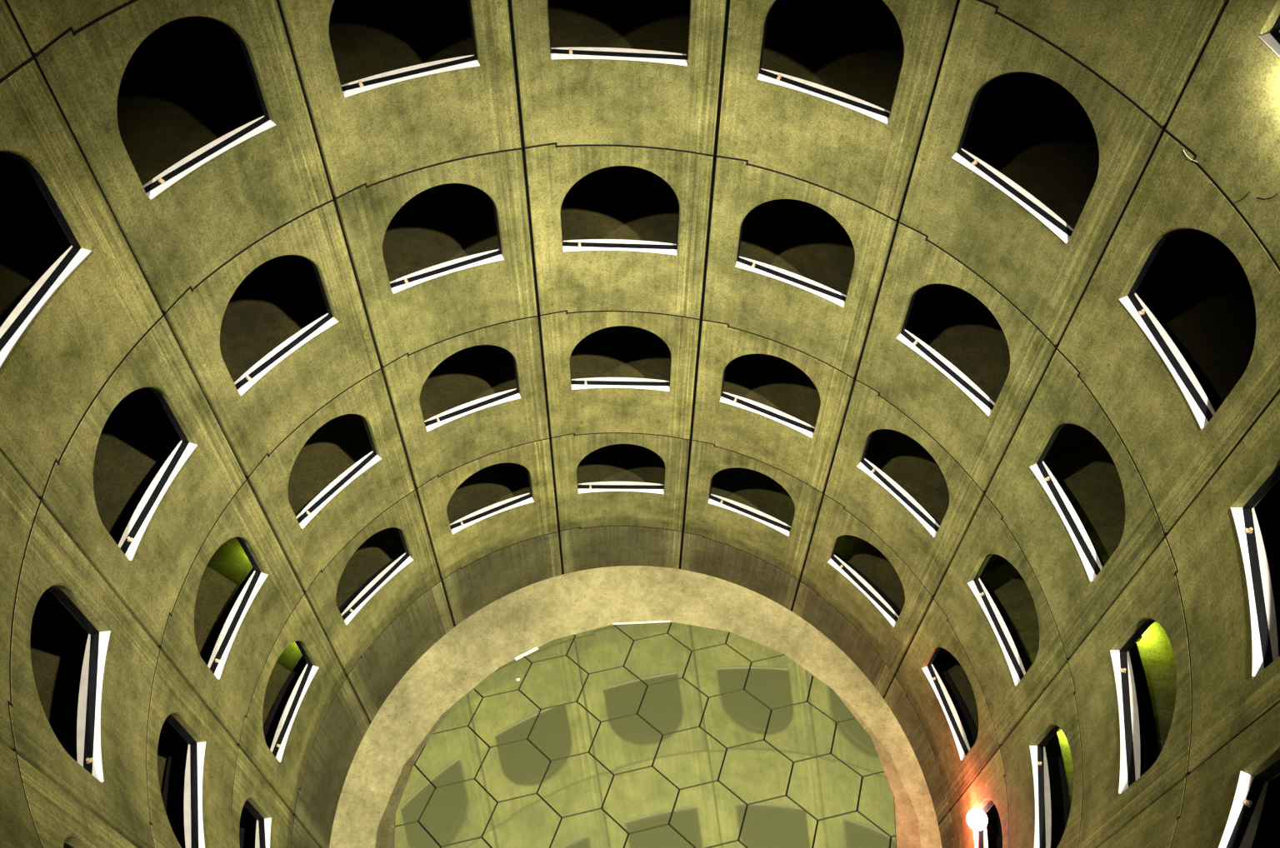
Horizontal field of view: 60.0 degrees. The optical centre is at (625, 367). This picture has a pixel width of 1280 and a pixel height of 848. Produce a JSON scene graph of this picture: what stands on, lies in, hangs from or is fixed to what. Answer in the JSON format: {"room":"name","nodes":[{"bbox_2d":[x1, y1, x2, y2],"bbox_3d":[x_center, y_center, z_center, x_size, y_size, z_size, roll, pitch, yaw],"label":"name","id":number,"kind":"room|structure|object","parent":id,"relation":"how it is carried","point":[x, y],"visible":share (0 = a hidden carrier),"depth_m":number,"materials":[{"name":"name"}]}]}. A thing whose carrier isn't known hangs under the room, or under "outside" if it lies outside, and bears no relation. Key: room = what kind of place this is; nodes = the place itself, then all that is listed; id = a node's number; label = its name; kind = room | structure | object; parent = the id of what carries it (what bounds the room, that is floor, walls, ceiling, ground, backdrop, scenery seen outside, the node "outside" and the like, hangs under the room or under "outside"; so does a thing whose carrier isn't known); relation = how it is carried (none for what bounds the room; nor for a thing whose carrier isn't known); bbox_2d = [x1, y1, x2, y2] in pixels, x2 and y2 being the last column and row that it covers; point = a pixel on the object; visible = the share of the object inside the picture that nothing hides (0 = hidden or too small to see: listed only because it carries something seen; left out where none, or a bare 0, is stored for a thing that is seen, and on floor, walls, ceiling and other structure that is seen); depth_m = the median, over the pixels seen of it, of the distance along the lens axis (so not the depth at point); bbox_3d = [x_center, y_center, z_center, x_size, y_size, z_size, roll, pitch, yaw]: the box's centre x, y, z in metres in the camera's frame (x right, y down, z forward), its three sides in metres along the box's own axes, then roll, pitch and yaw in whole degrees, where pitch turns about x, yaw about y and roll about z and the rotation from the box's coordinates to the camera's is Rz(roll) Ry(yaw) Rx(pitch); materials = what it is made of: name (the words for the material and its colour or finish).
{"room":"circular atrium","nodes":[
{"label":"circular atrium","id":0,"kind":"room"},
{"bbox_2d":[0,0,31,79],"bbox_3d":[-4.772,-2.470,6.373,0.305,3.178,2.264,8,53,6],"label":"panel","id":1,"kind":"object","parent":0,"point":[14,51],"visible":1,"depth_m":8.06,"materials":[{"name":"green concrete"}]},
{"bbox_2d":[0,451,39,749],"bbox_3d":[-4.664,0.988,7.179,0.305,3.178,2.264,-12,53,-10],"label":"panel","id":2,"kind":"object","parent":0,"point":[19,504],"visible":1,"depth_m":8.51,"materials":[{"name":"green concrete"}]},
{"bbox_2d":[0,741,42,847],"bbox_3d":[-3.592,2.412,5.807,0.305,3.178,2.264,-35,60,-24],"label":"panel","id":3,"kind":"object","parent":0,"point":[17,830],"visible":1,"depth_m":7.12,"materials":[{"name":"green concrete"}]},
{"bbox_2d":[4,0,129,52],"bbox_3d":[-3.902,-3.969,7.806,0.305,3.178,2.264,30,58,21],"label":"panel","id":4,"kind":"object","parent":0,"point":[38,22],"visible":0.97,"depth_m":8.32,"materials":[{"name":"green concrete"}]},
{"bbox_2d":[15,753,137,847],"bbox_3d":[-3.596,4.232,8.152,0.305,3.178,2.264,-35,60,-24],"label":"panel","id":5,"kind":"object","parent":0,"point":[59,820],"visible":0.63,"depth_m":7.98,"materials":[{"name":"green concrete"}]},
{"bbox_2d":[0,55,162,496],"bbox_3d":[-4.776,-0.650,8.718,0.305,3.178,2.264,8,53,6],"label":"panel","id":6,"kind":"object","parent":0,"point":[61,343],"visible":0.98,"depth_m":9.16,"materials":[{"name":"green concrete"}]},
{"bbox_2d":[7,500,159,847],"bbox_3d":[-4.668,2.807,9.524,0.305,3.178,2.264,-12,53,-10],"label":"panel","id":7,"kind":"object","parent":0,"point":[108,777],"visible":0.82,"depth_m":9.64,"materials":[{"name":"green concrete"}]},
{"bbox_2d":[37,314,245,645],"bbox_3d":[-4.780,1.170,11.063,0.305,3.178,2.264,8,53,6],"label":"panel","id":8,"kind":"object","parent":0,"point":[147,570],"visible":0.77,"depth_m":11.15,"materials":[{"name":"green concrete"}]},
{"bbox_2d":[30,0,332,311],"bbox_3d":[-3.907,-2.150,10.152,0.305,3.178,2.264,30,58,21],"label":"panel","id":9,"kind":"object","parent":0,"point":[179,227],"visible":0.92,"depth_m":10.27,"materials":[{"name":"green concrete"}]},
{"bbox_2d":[145,648,238,847],"bbox_3d":[-4.672,4.627,11.870,0.305,3.178,2.264,-12,53,-10],"label":"panel","id":10,"kind":"object","parent":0,"point":[212,755],"visible":0.71,"depth_m":12.18,"materials":[{"name":"green concrete"}]},
{"bbox_2d":[157,479,304,744],"bbox_3d":[-4.785,2.990,13.408,0.305,3.178,2.264,8,53,6],"label":"panel","id":11,"kind":"object","parent":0,"point":[227,685],"visible":0.81,"depth_m":13.54,"materials":[{"name":"green concrete"}]},
{"bbox_2d":[231,747,294,847],"bbox_3d":[-4.677,6.447,14.215,0.305,3.178,2.264,-12,53,-10],"label":"panel","id":12,"kind":"object","parent":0,"point":[274,828],"visible":0.72,"depth_m":14.69,"materials":[{"name":"green concrete"}]},
{"bbox_2d":[160,198,380,476],"bbox_3d":[-3.911,-0.330,12.497,0.305,3.178,2.264,30,58,21],"label":"panel","id":13,"kind":"object","parent":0,"point":[256,412],"visible":0.75,"depth_m":12.57,"materials":[{"name":"green concrete"}]},
{"bbox_2d":[244,368,414,590],"bbox_3d":[-3.916,1.490,14.842,0.305,3.178,2.264,30,58,21],"label":"panel","id":14,"kind":"object","parent":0,"point":[309,541],"visible":0.84,"depth_m":14.96,"materials":[{"name":"green concrete"}]},
{"bbox_2d":[278,0,521,197],"bbox_3d":[-2.228,-3.189,11.230,2.264,3.178,0.305,-23,56,-17],"label":"panel","id":15,"kind":"object","parent":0,"point":[372,129],"visible":1,"depth_m":11.65,"materials":[{"name":"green concrete"}]},
{"bbox_2d":[332,145,537,366],"bbox_3d":[-2.233,-1.369,13.575,2.264,3.178,0.305,-23,56,-17],"label":"panel","id":16,"kind":"object","parent":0,"point":[412,312],"visible":0.88,"depth_m":13.69,"materials":[{"name":"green concrete"}]},
{"bbox_2d":[507,0,563,571],"bbox_3d":[-1.207,-4.277,10.659,0.046,26.550,0.100,-12,53,-10],"label":"joint","id":17,"kind":"object","parent":16,"relation":"attached to","point":[509,5],"visible":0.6,"depth_m":14.06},
{"bbox_2d":[380,312,549,487],"bbox_3d":[-2.237,0.451,15.920,2.264,3.178,0.305,-23,56,-17],"label":"panel","id":18,"kind":"object","parent":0,"point":[452,438],"visible":0.91,"depth_m":16.07,"materials":[{"name":"green concrete"}]},
{"bbox_2d":[523,142,714,319],"bbox_3d":[-0.077,-1.717,14.117,2.264,3.178,0.305,-2,52,-2],"label":"panel","id":19,"kind":"object","parent":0,"point":[572,276],"visible":0.88,"depth_m":14.30,"materials":[{"name":"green concrete"}]},
{"bbox_2d":[510,0,726,154],"bbox_3d":[-0.073,-3.537,11.772,2.264,3.178,0.305,-2,52,-2],"label":"panel","id":20,"kind":"object","parent":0,"point":[569,96],"visible":1,"depth_m":12.23,"materials":[{"name":"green concrete"}]},
{"bbox_2d":[539,310,700,439],"bbox_3d":[-0.082,0.103,16.462,2.264,3.178,0.305,-2,52,-2],"label":"panel","id":21,"kind":"object","parent":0,"point":[594,405],"visible":0.88,"depth_m":16.68,"materials":[{"name":"green concrete"}]},
{"bbox_2d":[329,565,942,847],"bbox_3d":[0.161,7.833,18.226,10.010,0.250,10.010,2,52,1],"label":"floor","id":22,"kind":"structure","parent":0,"point":[531,617],"depth_m":20.04,"materials":[{"name":"beige concrete"}]},
{"bbox_2d":[291,817,319,847],"bbox_3d":[-4.681,8.076,16.315,0.305,2.557,2.264,-12,53,-10],"label":"base panel","id":23,"kind":"object","parent":22,"relation":"on","point":[301,838],"visible":0.41,"depth_m":16.41,"materials":[{"name":"concrete"}]},
{"bbox_2d":[292,678,369,847],"bbox_3d":[-4.793,6.374,17.769,0.305,2.345,2.264,8,53,6],"label":"base panel","id":24,"kind":"object","parent":22,"relation":"on","point":[345,724],"visible":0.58,"depth_m":17.74,"materials":[{"name":"concrete"}]},
{"bbox_2d":[236,594,346,814],"bbox_3d":[-4.789,4.810,15.753,0.305,3.178,2.264,8,53,6],"label":"panel","id":25,"kind":"object","parent":24,"relation":"on","point":[282,767],"visible":0.79,"depth_m":15.92,"materials":[{"name":"green concrete"}]},
{"bbox_2d":[345,580,454,722],"bbox_3d":[-3.924,4.809,19.119,0.305,2.133,2.264,30,58,21],"label":"base panel","id":26,"kind":"object","parent":22,"relation":"on","point":[374,676],"visible":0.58,"depth_m":19.07,"materials":[{"name":"concrete"}]},
{"bbox_2d":[302,489,440,675],"bbox_3d":[-3.920,3.310,17.187,0.305,3.178,2.264,30,58,21],"label":"panel","id":27,"kind":"object","parent":26,"relation":"on","point":[349,634],"visible":0.89,"depth_m":17.34,"materials":[{"name":"green concrete"}]},
{"bbox_2d":[440,530,561,625],"bbox_3d":[-2.245,3.705,20.114,2.264,1.921,0.305,-23,56,-17],"label":"base panel","id":28,"kind":"object","parent":22,"relation":"on","point":[492,577],"visible":0.72,"depth_m":20.06,"materials":[{"name":"concrete"}]},
{"bbox_2d":[414,438,557,579],"bbox_3d":[-2.241,2.270,18.265,2.264,3.178,0.305,-23,56,-17],"label":"panel","id":29,"kind":"object","parent":28,"relation":"on","point":[456,545],"visible":0.88,"depth_m":18.44,"materials":[{"name":"green concrete"}]},
{"bbox_2d":[559,525,682,574],"bbox_3d":[-0.089,3.292,20.572,2.264,1.709,0.305,-2,52,-2],"label":"base panel","id":30,"kind":"object","parent":22,"relation":"on","point":[586,548],"visible":0.78,"depth_m":20.52,"materials":[{"name":"concrete"}]},
{"bbox_2d":[550,432,690,531],"bbox_3d":[-0.086,1.923,18.808,2.264,3.178,0.305,-2,52,-2],"label":"panel","id":31,"kind":"object","parent":30,"relation":"on","point":[601,503],"visible":0.88,"depth_m":19.03,"materials":[{"name":"green concrete"}]},
{"bbox_2d":[393,620,896,847],"bbox_3d":[0.243,6.778,16.799,7.438,3.298,7.083,2,52,1],"label":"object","id":32,"kind":"structure","parent":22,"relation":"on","point":[657,734],"depth_m":17.22,"materials":[{"name":"green stone"},{"name":"concrete"},{"name":"reflective glass"}]},
{"bbox_2d":[680,531,800,610],"bbox_3d":[2.116,3.666,20.421,2.264,1.497,0.305,18,54,14],"label":"base panel","id":33,"kind":"object","parent":22,"relation":"on","point":[702,555],"visible":0.77,"depth_m":20.38,"materials":[{"name":"concrete"}]},
{"bbox_2d":[684,437,824,579],"bbox_3d":[2.119,2.361,18.739,2.264,3.178,0.305,18,54,14],"label":"panel","id":34,"kind":"object","parent":33,"relation":"on","point":[747,529],"visible":0.82,"depth_m":18.96,"materials":[{"name":"green concrete"}]},
{"bbox_2d":[692,315,855,492],"bbox_3d":[2.124,0.542,16.394,2.264,3.178,0.305,18,54,14],"label":"panel","id":35,"kind":"object","parent":34,"relation":"on","point":[774,437],"visible":0.89,"depth_m":16.59,"materials":[{"name":"green concrete"}]},
{"bbox_2d":[702,151,899,377],"bbox_3d":[2.128,-1.278,14.049,2.264,3.178,0.305,18,54,14],"label":"panel","id":36,"kind":"object","parent":35,"relation":"on","point":[807,316],"visible":0.89,"depth_m":14.22,"materials":[{"name":"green concrete"}]},
{"bbox_2d":[716,0,957,219],"bbox_3d":[2.132,-3.098,11.704,2.264,3.178,0.305,18,54,14],"label":"panel","id":37,"kind":"object","parent":36,"relation":"on","point":[863,152],"visible":1,"depth_m":12.06,"materials":[{"name":"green concrete"}]},
{"bbox_2d":[792,580,896,698],"bbox_3d":[3.935,4.765,19.705,0.305,1.285,2.264,-35,60,-24],"label":"base panel","id":38,"kind":"object","parent":22,"relation":"on","point":[809,606],"visible":0.64,"depth_m":19.69,"materials":[{"name":"concrete"}]},
{"bbox_2d":[800,493,935,674],"bbox_3d":[3.938,3.526,18.108,0.305,3.178,2.264,-35,60,-24],"label":"panel","id":39,"kind":"object","parent":38,"relation":"on","point":[891,635],"visible":0.88,"depth_m":18.30,"materials":[{"name":"green concrete"}]},
{"bbox_2d":[825,378,987,595],"bbox_3d":[3.942,1.706,15.763,0.305,3.178,2.264,-35,60,-24],"label":"panel","id":40,"kind":"object","parent":39,"relation":"on","point":[928,548],"visible":0.9,"depth_m":15.92,"materials":[{"name":"green concrete"}]},
{"bbox_2d":[856,220,1059,491],"bbox_3d":[3.946,-0.114,13.418,0.305,3.178,2.264,-35,60,-24],"label":"panel","id":41,"kind":"object","parent":40,"relation":"on","point":[977,432],"visible":0.91,"depth_m":13.54,"materials":[{"name":"green concrete"}]},
{"bbox_2d":[899,0,1168,344],"bbox_3d":[3.951,-1.934,11.072,0.305,3.178,2.264,-35,60,-24],"label":"panel","id":42,"kind":"object","parent":41,"relation":"on","point":[966,207],"visible":0.88,"depth_m":11.15,"materials":[{"name":"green concrete"}]},
{"bbox_2d":[984,0,1228,125],"bbox_3d":[3.955,-3.753,8.727,0.305,3.178,2.264,-35,60,-24],"label":"panel","id":43,"kind":"object","parent":42,"relation":"on","point":[1150,51],"visible":0.99,"depth_m":9.35,"materials":[{"name":"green concrete"}]},
{"bbox_2d":[885,0,1229,694],"bbox_3d":[4.677,-2.313,9.146,0.100,26.550,0.046,-23,56,-17],"label":"joint","id":44,"kind":"object","parent":41,"relation":"attached to","point":[1228,0],"visible":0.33,"depth_m":10.98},
{"bbox_2d":[884,677,951,824],"bbox_3d":[5.006,6.385,18.584,0.305,1.073,2.264,-12,53,-10],"label":"base panel","id":45,"kind":"object","parent":22,"relation":"on","point":[896,698],"visible":0.55,"depth_m":18.62,"materials":[{"name":"concrete"}]},
{"bbox_2d":[895,598,1002,809],"bbox_3d":[5.009,5.210,17.071,0.305,3.178,2.264,-12,53,-10],"label":"panel","id":46,"kind":"object","parent":45,"relation":"on","point":[959,766],"visible":0.87,"depth_m":17.25,"materials":[{"name":"green concrete"}]},
{"bbox_2d":[938,811,954,847],"bbox_3d":[5.118,8.217,17.297,0.305,0.861,2.264,8,53,6],"label":"base panel","id":47,"kind":"object","parent":22,"relation":"on","point":[946,830],"visible":0.48,"depth_m":17.79,"materials":[{"name":"concrete"}]},
{"bbox_2d":[0,0,1279,805],"bbox_3d":[0.179,0.506,8.784,21.576,23.970,21.576,2,52,1],"label":"arched openings","id":48,"kind":"structure","parent":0,"point":[188,84],"depth_m":14.24,"materials":[{"name":"concrete"}]},
{"bbox_2d":[56,509,1279,847],"bbox_3d":[0.179,0.389,8.633,11.477,23.914,11.477,2,52,1],"label":"railings","id":49,"kind":"object","parent":48,"relation":"on","point":[1267,833],"visible":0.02,"depth_m":13.55,"materials":[{"name":"white metal"}]},
{"bbox_2d":[950,748,1009,847],"bbox_3d":[5.121,7.108,15.867,0.305,3.178,2.264,8,53,6],"label":"panel","id":50,"kind":"object","parent":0,"point":[988,788],"visible":0.59,"depth_m":16.13,"materials":[{"name":"green concrete"}]},
{"bbox_2d":[966,809,987,830],"bbox_3d":[5.173,6.751,16.416,0.300,0.570,0.300,2,52,2],"label":"lamp","id":51,"kind":"object","parent":50,"relation":"on","point":[977,820],"visible":1,"depth_m":16.21,"materials":[{"name":"white"}]},
{"bbox_2d":[934,493,1070,744],"bbox_3d":[5.013,3.391,14.726,0.305,3.178,2.264,-12,53,-10],"label":"panel","id":52,"kind":"object","parent":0,"point":[1010,692],"visible":0.8,"depth_m":14.88,"materials":[{"name":"green concrete"}]},
{"bbox_2d":[985,347,1169,658],"bbox_3d":[5.018,1.571,12.381,0.305,3.178,2.264,-12,53,-10],"label":"panel","id":53,"kind":"object","parent":52,"relation":"on","point":[1078,592],"visible":0.84,"depth_m":12.51,"materials":[{"name":"green concrete"}]},
{"bbox_2d":[1057,128,1279,532],"bbox_3d":[5.022,-0.249,10.035,0.305,3.178,2.264,-12,53,-10],"label":"panel","id":54,"kind":"object","parent":53,"relation":"on","point":[1172,432],"visible":0.84,"depth_m":10.18,"materials":[{"name":"green concrete"}]},
{"bbox_2d":[1165,0,1279,266],"bbox_3d":[5.026,-2.069,7.690,0.305,3.178,2.264,-12,53,-10],"label":"panel","id":55,"kind":"object","parent":54,"relation":"on","point":[1227,113],"visible":1,"depth_m":8.65,"materials":[{"name":"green concrete"}]},
{"bbox_2d":[1000,660,1082,847],"bbox_3d":[5.125,5.288,13.522,0.305,3.178,2.264,8,53,6],"label":"panel","id":56,"kind":"object","parent":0,"point":[1023,753],"visible":0.81,"depth_m":13.81,"materials":[{"name":"green concrete"}]},
{"bbox_2d":[1068,535,1192,847],"bbox_3d":[5.130,3.468,11.177,0.305,3.178,2.264,8,53,6],"label":"panel","id":57,"kind":"object","parent":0,"point":[1114,792],"visible":0.79,"depth_m":11.32,"materials":[{"name":"green concrete"}]},
{"bbox_2d":[1097,776,1186,847],"bbox_3d":[4.260,5.228,10.078,0.305,3.178,2.264,30,58,21],"label":"panel","id":58,"kind":"object","parent":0,"point":[1155,827],"visible":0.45,"depth_m":9.77,"materials":[{"name":"green concrete"}]},
{"bbox_2d":[1166,392,1279,772],"bbox_3d":[5.134,1.648,8.832,0.305,3.178,2.264,8,53,6],"label":"panel","id":59,"kind":"object","parent":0,"point":[1217,546],"visible":0.99,"depth_m":9.31,"materials":[{"name":"green concrete"}]},
{"bbox_2d":[1170,702,1279,847],"bbox_3d":[4.264,3.408,7.733,0.305,3.178,2.264,30,58,21],"label":"panel","id":60,"kind":"object","parent":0,"point":[1224,797],"visible":1,"depth_m":8.32,"materials":[{"name":"green concrete"}]},
{"bbox_3d":[0.181,-0.401,7.615,10.370,26.681,10.370,2,52,1],"label":"wall","id":61,"kind":"structure","parent":0,"visible":0},
{"bbox_2d":[276,0,454,623],"bbox_3d":[-3.208,-3.417,9.988,0.046,26.550,0.100,-35,60,-24],"label":"joint","id":62,"kind":"object","parent":61,"relation":"attached to","point":[277,2],"visible":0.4,"depth_m":12.76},
{"bbox_2d":[679,0,730,566],"bbox_3d":[1.069,-4.365,10.731,0.059,26.550,0.105,2,52,1],"label":"joint","id":63,"kind":"object","parent":61,"relation":"attached to","point":[727,3],"visible":0.8,"depth_m":14.21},
{"bbox_2d":[792,0,959,608],"bbox_3d":[3.169,-3.664,10.191,0.046,26.550,0.100,30,58,21],"label":"joint","id":64,"kind":"object","parent":61,"relation":"attached to","point":[958,1],"visible":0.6,"depth_m":13.14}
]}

